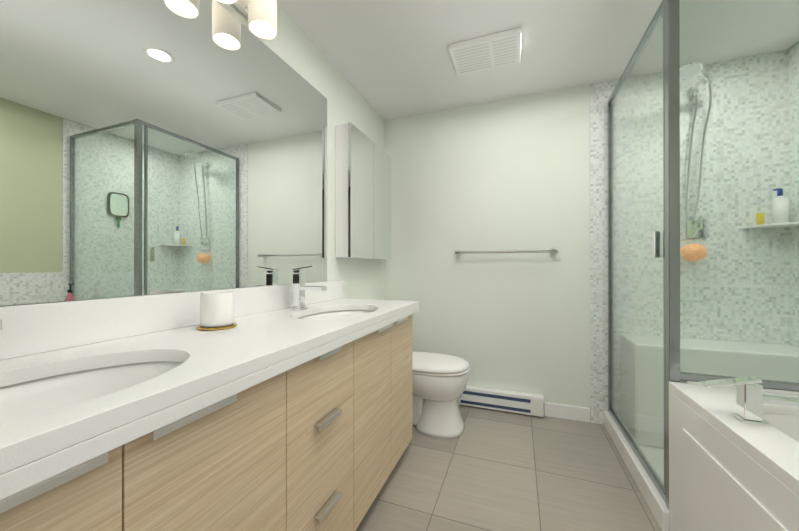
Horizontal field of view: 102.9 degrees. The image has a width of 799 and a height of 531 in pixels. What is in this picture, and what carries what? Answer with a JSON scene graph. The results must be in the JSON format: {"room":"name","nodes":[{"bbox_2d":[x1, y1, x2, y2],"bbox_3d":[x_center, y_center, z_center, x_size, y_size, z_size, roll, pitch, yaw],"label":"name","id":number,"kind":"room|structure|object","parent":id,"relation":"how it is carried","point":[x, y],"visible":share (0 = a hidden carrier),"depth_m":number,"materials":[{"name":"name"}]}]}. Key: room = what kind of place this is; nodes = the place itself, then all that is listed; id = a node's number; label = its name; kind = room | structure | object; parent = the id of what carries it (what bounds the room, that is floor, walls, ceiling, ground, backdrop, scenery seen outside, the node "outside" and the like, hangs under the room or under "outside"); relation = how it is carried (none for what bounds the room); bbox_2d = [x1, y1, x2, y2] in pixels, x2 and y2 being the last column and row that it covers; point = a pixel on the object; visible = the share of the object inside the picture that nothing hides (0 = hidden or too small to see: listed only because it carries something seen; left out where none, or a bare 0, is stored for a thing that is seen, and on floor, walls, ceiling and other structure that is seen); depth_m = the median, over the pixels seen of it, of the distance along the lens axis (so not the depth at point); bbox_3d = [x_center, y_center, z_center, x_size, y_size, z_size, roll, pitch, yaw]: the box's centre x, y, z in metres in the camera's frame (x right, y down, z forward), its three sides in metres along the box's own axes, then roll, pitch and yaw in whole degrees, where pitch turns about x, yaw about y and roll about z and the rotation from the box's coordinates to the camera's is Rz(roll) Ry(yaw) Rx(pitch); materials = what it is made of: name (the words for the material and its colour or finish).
{"room":"bathroom","nodes":[
{"label":"bathroom","id":0,"kind":"room"},
{"bbox_2d":[6,0,384,305],"bbox_3d":[-0.798,-0.090,1.213,0.120,2.410,3.737,0,0,20],"label":"wall","id":1,"kind":"structure","parent":0,"point":[295,47],"depth_m":2.05,"materials":[{"name":"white paint"}]},
{"bbox_2d":[0,0,326,305],"bbox_3d":[-0.753,-0.470,1.151,0.005,1.126,1.743,0,0,20],"label":"wall mirror","id":2,"kind":"object","parent":1,"relation":"attached to","point":[148,147],"visible":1,"depth_m":1.02,"materials":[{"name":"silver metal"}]},
{"bbox_2d":[0,281,342,360],"bbox_3d":[-0.717,0.154,1.225,0.020,0.119,1.913,0,0,20],"label":"backsplash","id":3,"kind":"structure","parent":1,"relation":"attached to","point":[40,327],"depth_m":0.92,"materials":[{"name":"white stone"}]},
{"bbox_2d":[216,0,276,39],"bbox_3d":[-0.740,-1.102,0.961,0.162,0.227,1.100,0,0,20],"label":"sconce","id":4,"kind":"object","parent":1,"relation":"attached to","point":[261,15],"visible":1,"depth_m":1.32,"materials":[{"name":"white glass"}]},
{"bbox_2d":[336,122,390,259],"bbox_3d":[-0.242,-0.482,2.373,0.111,0.864,0.703,0,0,20],"label":"upper cabinet","id":5,"kind":"object","parent":1,"relation":"attached to","point":[363,195],"visible":1,"depth_m":2.17,"materials":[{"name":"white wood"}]},
{"bbox_2d":[385,85,589,407],"bbox_3d":[1.123,-0.087,2.427,2.635,2.410,0.120,0,0,20],"label":"wall","id":6,"kind":"structure","parent":0,"point":[512,174],"depth_m":2.49,"materials":[{"name":"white paint"}]},
{"bbox_2d":[458,385,543,416],"bbox_3d":[0.765,1.036,2.456,0.633,0.140,0.067,0,0,20],"label":"heater","id":7,"kind":"object","parent":6,"relation":"attached to","point":[508,401],"visible":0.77,"depth_m":2.42,"materials":[{"name":"white metal"}]},
{"bbox_2d":[454,249,557,255],"bbox_3d":[0.799,-0.102,2.439,0.746,0.045,0.080,0,0,20],"label":"towel rail","id":8,"kind":"object","parent":6,"relation":"attached to","point":[551,251],"visible":1,"depth_m":2.40,"materials":[{"name":"silver metal"}]},
{"bbox_2d":[544,402,589,422],"bbox_3d":[0.485,1.067,2.201,1.591,0.100,0.741,0,0,20],"label":"baseboard","id":9,"kind":"structure","parent":6,"relation":"attached to","point":[575,413],"depth_m":2.31,"materials":[{"name":"white wood"}]},
{"bbox_2d":[590,50,787,424],"bbox_3d":[1.848,-0.088,2.090,1.041,2.410,0.008,0,0,20],"label":"wall tile","id":10,"kind":"structure","parent":6,"relation":"attached to","point":[600,93],"depth_m":2.04,"materials":[{"name":"tile"}]},
{"bbox_2d":[356,404,660,530],"bbox_3d":[0.493,1.163,0.729,2.875,0.100,3.737,0,0,20],"label":"floor","id":11,"kind":"structure","parent":0,"point":[491,470],"depth_m":1.64,"materials":[{"name":"tile"}]},
{"bbox_2d":[0,305,418,530],"bbox_3d":[-0.471,0.681,1.132,0.544,0.868,1.913,0,0,20],"label":"bathroom vanity","id":12,"kind":"object","parent":11,"relation":"on","point":[286,407],"depth_m":0.75,"materials":[{"name":"brown wood"}]},
{"bbox_2d":[0,297,418,460],"bbox_3d":[-0.471,0.231,1.134,0.544,0.032,1.913,0,0,20],"label":"countertop","id":13,"kind":"structure","parent":12,"relation":"on","point":[257,338],"depth_m":0.76,"materials":[{"name":"white stone"}]},
{"bbox_2d":[0,317,7,332],"bbox_3d":[-0.808,0.105,0.588,0.182,0.215,0.064,0,0,20],"label":"faucet","id":14,"kind":"object","parent":13,"relation":"on","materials":[{"name":"silver metal"}]},
{"bbox_2d":[0,349,199,420],"bbox_3d":[-0.652,0.328,0.556,0.379,0.190,0.573,0,0,20],"label":"sink","id":15,"kind":"object","parent":13,"relation":"in","point":[27,393],"depth_m":0.73,"materials":[{"name":"white ceramic"}]},
{"bbox_2d":[197,291,236,330],"bbox_3d":[-0.631,0.153,1.103,0.120,0.121,0.120,0,0,20],"label":"candle","id":16,"kind":"object","parent":13,"relation":"on","point":[216,310],"visible":1,"depth_m":1.06,"materials":[{"name":"white wax"}]},
{"bbox_2d":[292,265,327,308],"bbox_3d":[-0.445,0.107,1.563,0.182,0.215,0.065,0,0,20],"label":"faucet","id":17,"kind":"object","parent":13,"relation":"on","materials":[{"name":"silver metal"}]},
{"bbox_2d":[296,305,371,320],"bbox_3d":[-0.292,0.331,1.526,0.379,0.190,0.573,0,0,20],"label":"sink","id":18,"kind":"object","parent":13,"relation":"in","point":[338,312],"depth_m":1.74,"materials":[{"name":"white ceramic"}]},
{"bbox_2d":[412,352,469,438],"bbox_3d":[0.096,0.715,2.288,0.799,0.806,0.414,0,0,20],"label":"toilet","id":19,"kind":"object","parent":11,"relation":"on","point":[439,383],"visible":0.52,"depth_m":2.09,"materials":[{"name":"white ceramic"}]},
{"bbox_2d":[604,0,798,530],"bbox_3d":[1.707,-0.029,1.612,0.952,2.290,0.982,0,0,20],"label":"shower enclosure","id":20,"kind":"object","parent":11,"relation":"on","point":[650,368],"visible":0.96,"depth_m":1.62,"materials":[{"name":"clear glass"}]},
{"bbox_2d":[742,188,798,228],"bbox_3d":[2.188,-0.340,1.844,0.210,0.222,0.210,0,0,20],"label":"shelf","id":21,"kind":"object","parent":20,"relation":"attached to","point":[759,216],"depth_m":1.85,"materials":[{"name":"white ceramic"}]},
{"bbox_2d":[669,376,798,530],"bbox_3d":[1.238,0.727,0.366,0.963,0.772,1.670,0,0,20],"label":"bathtub","id":22,"kind":"object","parent":11,"relation":"on","point":[733,459],"visible":1,"depth_m":0.97,"materials":[{"name":"white ceramic"}]},
{"bbox_2d":[699,376,798,425],"bbox_3d":[1.089,0.408,0.970,0.263,0.131,0.060,0,0,20],"label":"faucet","id":23,"kind":"object","parent":22,"relation":"on","point":[750,398],"depth_m":0.96,"materials":[{"name":"silver metal"}]},
{"bbox_2d":[277,0,798,119],"bbox_3d":[0.493,-1.347,0.736,2.875,0.100,3.737,0,0,20],"label":"ceiling","id":24,"kind":"structure","parent":0,"point":[390,59],"depth_m":1.82,"materials":[{"name":"white paint"}]},
{"bbox_2d":[448,27,520,75],"bbox_3d":[0.521,-1.277,1.922,0.400,0.029,0.280,0,0,20],"label":"fan","id":25,"kind":"object","parent":24,"relation":"attached to","point":[499,49],"visible":1,"depth_m":1.89,"materials":[{"name":"white plastic"}]},
{"bbox_3d":[1.784,-0.093,0.252,0.120,2.410,3.737,0,0,20],"label":"wall","id":26,"kind":"structure","parent":0,"visible":0},
{"bbox_2d":[787,41,798,347],"bbox_3d":[1.867,-0.092,0.660,0.008,2.410,2.659,0,0,20],"label":"wall tile","id":27,"kind":"structure","parent":26,"relation":"attached to","point":[794,303],"depth_m":1.87,"materials":[{"name":"tile"}]}
]}

